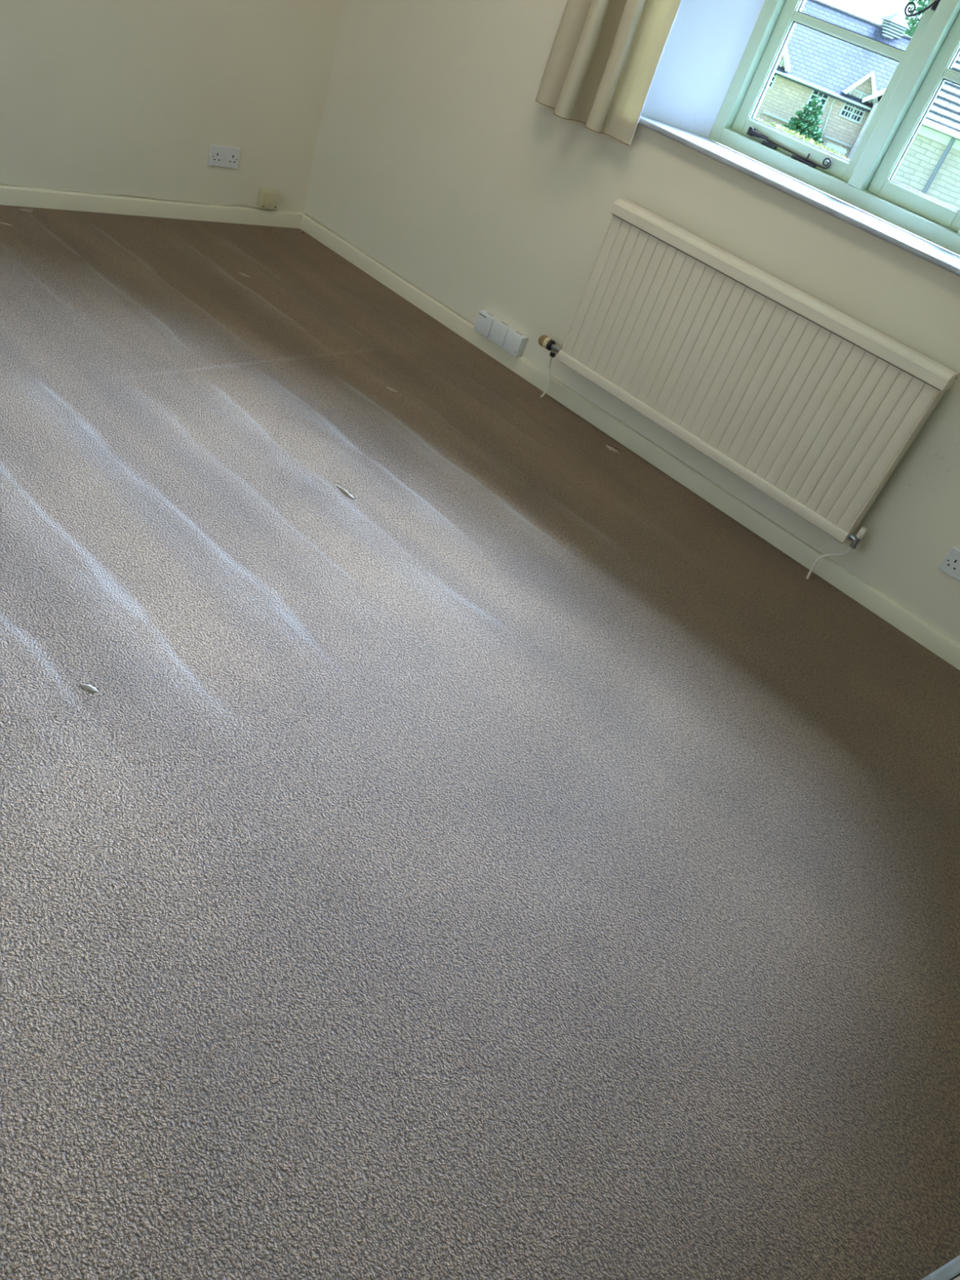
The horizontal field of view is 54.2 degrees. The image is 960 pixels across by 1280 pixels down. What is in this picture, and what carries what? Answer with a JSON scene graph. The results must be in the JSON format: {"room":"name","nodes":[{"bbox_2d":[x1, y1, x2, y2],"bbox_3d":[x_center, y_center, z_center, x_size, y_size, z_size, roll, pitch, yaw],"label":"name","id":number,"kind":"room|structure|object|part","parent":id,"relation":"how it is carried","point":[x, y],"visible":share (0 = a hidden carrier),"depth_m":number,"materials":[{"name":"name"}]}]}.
{"room":"empty carpeted room","nodes":[
{"label":"empty carpeted room","id":0,"kind":"room"},
{"bbox_2d":[0,0,344,213],"bbox_3d":[-2.279,-2.463,2.355,5.150,2.420,0.201,-18,51,-43],"label":"wall","id":1,"kind":"structure","parent":0,"point":[130,97],"depth_m":3.84,"materials":[{"name":"white paint"}]},
{"bbox_2d":[0,184,302,228],"bbox_3d":[-2.497,-1.528,3.047,4.650,0.071,0.019,-18,51,-43],"label":"baseboard","id":2,"kind":"structure","parent":1,"relation":"attached to","point":[10,195],"depth_m":4.04,"materials":[{"name":"beige paint"}]},
{"bbox_2d":[0,182,257,208],"bbox_3d":[-1.648,-1.838,3.834,1.710,0.020,0.005,-18,51,-43],"label":"cable","id":3,"kind":"object","parent":2,"relation":"on","point":[0,183],"visible":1,"depth_m":3.98,"materials":[{"name":"white plastic"}]},
{"bbox_2d":[208,144,240,168],"bbox_3d":[-1.131,-2.140,4.159,0.146,0.086,0.013,-18,51,-43],"label":"wall socket","id":4,"kind":"object","parent":1,"relation":"attached to","point":[220,156],"visible":1,"depth_m":4.15,"materials":[{"name":"white plastic"}]},
{"bbox_2d":[257,187,279,210],"bbox_3d":[-0.995,-2.071,4.413,0.090,0.086,0.038,-18,51,-43],"label":"junction box","id":5,"kind":"object","parent":1,"relation":"attached to","point":[268,199],"visible":1,"depth_m":4.40,"materials":[{"name":"beige plastic"}]},
{"bbox_2d":[0,204,959,1279],"bbox_3d":[-0.855,-0.001,2.066,6.200,0.120,5.300,41,39,25],"label":"floor","id":6,"kind":"structure","parent":0,"point":[503,857],"depth_m":1.90,"materials":[{"name":"beige carpet"}]},
{"bbox_2d":[0,222,12,226],"bbox_3d":[-1.786,-1.568,3.534,0.046,0.006,0.013,9,37,-17],"label":"debris","id":7,"kind":"object","parent":6,"relation":"on","point":[2,223],"visible":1,"depth_m":3.53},
{"bbox_2d":[18,208,32,212],"bbox_3d":[-1.791,-1.697,3.701,0.050,0.006,0.022,-7,44,-35],"label":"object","id":8,"kind":"object","parent":6,"relation":"on","point":[20,209],"visible":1,"depth_m":3.70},
{"bbox_2d":[80,682,99,692],"bbox_3d":[-0.778,0.094,1.872,0.036,0.006,0.020,23,35,1],"label":"debris","id":9,"kind":"object","parent":6,"relation":"on","point":[86,686],"visible":1,"depth_m":1.87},
{"bbox_2d":[237,271,249,277],"bbox_3d":[-0.980,-1.518,3.895,0.055,0.006,0.013,23,35,2],"label":"debris","id":10,"kind":"object","parent":6,"relation":"on","point":[242,273],"visible":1,"depth_m":3.89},
{"bbox_2d":[336,485,355,499],"bbox_3d":[-0.397,-0.439,2.779,0.075,0.006,0.020,39,38,22],"label":"debris","id":11,"kind":"object","parent":6,"relation":"on","point":[344,491],"visible":1,"depth_m":2.77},
{"bbox_2d":[386,386,397,392],"bbox_3d":[-0.324,-0.925,3.462,0.045,0.006,0.024,25,35,4],"label":"debris","id":12,"kind":"object","parent":6,"relation":"on","point":[388,388],"visible":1,"depth_m":3.46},
{"bbox_2d":[605,444,620,453],"bbox_3d":[0.523,-0.752,3.683,0.060,0.006,0.043,33,37,15],"label":"debris","id":13,"kind":"object","parent":6,"relation":"on","point":[611,447],"visible":1,"depth_m":3.68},
{"bbox_2d":[303,0,959,644],"bbox_3d":[1.288,-1.603,3.112,6.000,2.420,0.450,41,39,25],"label":"wall","id":14,"kind":"structure","parent":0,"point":[437,157],"depth_m":3.62,"materials":[{"name":"white paint"}]},
{"bbox_2d":[473,310,498,337],"bbox_3d":[0.026,-1.356,4.029,0.086,0.089,0.041,41,39,25],"label":"box","id":15,"kind":"object","parent":14,"relation":"attached to","point":[484,321],"visible":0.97,"depth_m":4.01,"materials":[{"name":"white plastic"}]},
{"bbox_2d":[488,319,513,347],"bbox_3d":[0.087,-1.303,3.993,0.086,0.089,0.041,41,39,25],"label":"box","id":16,"kind":"object","parent":14,"relation":"attached to","point":[499,330],"visible":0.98,"depth_m":3.98,"materials":[{"name":"white plastic"}]},
{"bbox_2d":[502,328,528,357],"bbox_3d":[0.148,-1.252,3.956,0.086,0.089,0.041,41,39,25],"label":"box","id":17,"kind":"object","parent":14,"relation":"attached to","point":[515,342],"visible":1,"depth_m":3.94,"materials":[{"name":"white plastic"}]},
{"bbox_2d":[535,0,682,145],"bbox_3d":[0.527,-2.364,3.066,0.484,1.236,0.168,41,39,25],"label":"curtain","id":18,"kind":"object","parent":14,"relation":"hanging from","point":[605,55],"visible":1,"depth_m":3.29,"materials":[{"name":"beige fabric"}]},
{"bbox_2d":[299,213,959,670],"bbox_3d":[0.839,-0.594,3.584,4.980,0.072,0.018,41,39,25],"label":"baseboard","id":19,"kind":"structure","parent":14,"relation":"attached to","point":[826,568],"depth_m":3.64,"materials":[{"name":"beige paint"}]},
{"bbox_2d":[304,213,474,324],"bbox_3d":[-0.441,-1.730,4.340,1.200,0.008,0.005,41,39,25],"label":"cable","id":20,"kind":"object","parent":19,"relation":"on","point":[304,213],"visible":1,"depth_m":4.31,"materials":[{"name":"white plastic"}]},
{"bbox_2d":[537,198,959,578],"bbox_3d":[0.838,-0.930,3.389,1.504,0.805,0.111,41,39,25],"label":"radiator","id":21,"kind":"object","parent":14,"relation":"attached to","point":[811,406],"visible":1,"depth_m":3.24,"materials":[{"name":"beige metal"}]},
{"bbox_3d":[0.778,-0.740,3.460,1.341,0.043,0.022,41,39,25],"label":"rail","id":22,"kind":"part","parent":21,"relation":"part of","materials":[{"name":"white metal"}]},
{"bbox_2d":[610,198,959,391],"bbox_3d":[0.973,-1.186,3.144,1.347,0.052,0.080,41,39,25],"label":"grille","id":23,"kind":"object","parent":21,"relation":"attached to","point":[929,374],"depth_m":3.09,"materials":[{"name":"metal"}]},
{"bbox_3d":[1.348,-0.571,3.045,0.006,0.565,0.056,41,39,25],"label":"panel","id":24,"kind":"part","parent":21,"relation":"part of","materials":[{"name":"white metal"}]},
{"bbox_2d":[638,0,959,276],"bbox_3d":[1.558,-1.791,2.842,2.085,1.220,0.594,41,39,25],"label":"window","id":25,"kind":"structure","parent":14,"relation":"attached to","point":[861,192],"depth_m":3.18,"materials":[{"name":"green paint"}]},
{"bbox_3d":[1.305,-1.342,3.059,2.085,0.020,0.324,41,39,25],"label":"sill","id":26,"kind":"part","parent":25,"relation":"part of","materials":[{"name":"white paint"}]},
{"bbox_3d":[1.289,-2.144,3.102,0.524,1.032,0.054,41,39,25],"label":"casement frame","id":27,"kind":"part","parent":25,"relation":"part of","materials":[{"name":"green paint"}]},
{"bbox_3d":[1.542,-1.414,3.345,1.780,0.060,0.110,41,39,25],"label":"sill","id":28,"kind":"part","parent":25,"relation":"part of","materials":[{"name":"white paint"}]},
{"bbox_3d":[1.636,-1.847,2.893,0.362,1.032,0.054,41,39,25],"label":"casement frame","id":29,"kind":"part","parent":25,"relation":"part of","materials":[{"name":"green paint"}]},
{"bbox_3d":[1.443,-2.023,2.929,0.025,0.098,0.054,41,39,25],"label":"handle plate","id":30,"kind":"part","parent":25,"relation":"part of","materials":[{"name":"black metal"}]},
{"bbox_2d":[937,546,959,581],"bbox_3d":[1.574,-0.228,3.044,0.146,0.086,0.013,41,39,25],"label":"wall socket","id":31,"kind":"object","parent":14,"relation":"attached to","point":[950,565],"visible":1,"depth_m":3.06,"materials":[{"name":"white plastic"}]},
{"bbox_2d":[951,1274,959,1279],"bbox_3d":[1.296,0.461,0.388,1.087,2.420,4.900,41,39,25],"label":"wall","id":32,"kind":"structure","parent":0,"point":[957,1277],"depth_m":1.37,"materials":[{"name":"white paint"}]},
{"bbox_2d":[920,1254,959,1279],"bbox_3d":[1.272,0.945,1.776,1.430,0.075,0.018,-3,42,-31],"label":"baseboard","id":33,"kind":"structure","parent":32,"relation":"attached to","point":[948,1271],"depth_m":1.41,"materials":[{"name":"white paint"}]},
{"label":"outside","id":34,"kind":"structure","parent":0,"visible":0},
{"bbox_3d":[24.493,-24.701,50.774,150.000,0.200,109.400,41,39,25],"label":"lawn","id":35,"kind":"structure","parent":34,"visible":0},
{"bbox_2d":[754,117,849,160],"bbox_3d":[12.075,-21.086,38.918,8.419,0.736,1.281,25,35,4],"label":"shrubs","id":36,"kind":"object","parent":35,"relation":"on","point":[787,130],"visible":0.18,"depth_m":38.60,"materials":[{"name":"green plant"}]},
{"bbox_2d":[781,94,824,144],"bbox_3d":[14.075,-22.262,40.180,2.013,2.050,1.527,25,35,4],"label":"conifer tree","id":37,"kind":"object","parent":35,"relation":"on","point":[810,129],"visible":0.63,"depth_m":39.99,"materials":[{"name":"green plant"}]},
{"bbox_2d":[755,0,911,159],"bbox_3d":[14.460,-26.812,43.033,15.600,5.780,7.400,25,35,4],"label":"stone cottage","id":38,"kind":"structure","parent":35,"relation":"on","point":[851,80],"depth_m":41.43,"materials":[{"name":"stone"}]},
{"bbox_2d":[825,142,846,155],"bbox_3d":[15.304,-21.067,40.481,0.930,0.500,0.060,25,35,4],"label":"picket fence","id":39,"kind":"object","parent":35,"relation":"on","point":[827,144],"visible":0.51,"depth_m":40.38,"materials":[{"name":"wood"}]},
{"bbox_2d":[902,0,930,37],"bbox_3d":[21.962,-28.960,47.927,3.400,7.998,3.375,41,39,25],"label":"leafy tree","id":40,"kind":"object","parent":35,"relation":"on","point":[910,32],"visible":0.06,"depth_m":46.31,"materials":[{"name":"green plant"}]},
{"bbox_2d":[892,53,959,208],"bbox_3d":[12.593,-9.975,20.526,7.350,4.925,4.500,29,36,10],"label":"stone outbuilding","id":41,"kind":"structure","parent":35,"relation":"on","point":[930,166],"depth_m":19.57,"materials":[{"name":"stone"}]},
{"bbox_3d":[11.812,-9.107,18.934,7.100,0.160,0.050,29,36,10],"label":"wall plate","id":42,"kind":"part","parent":41,"relation":"part of","materials":[{"name":"wood"}]}
]}

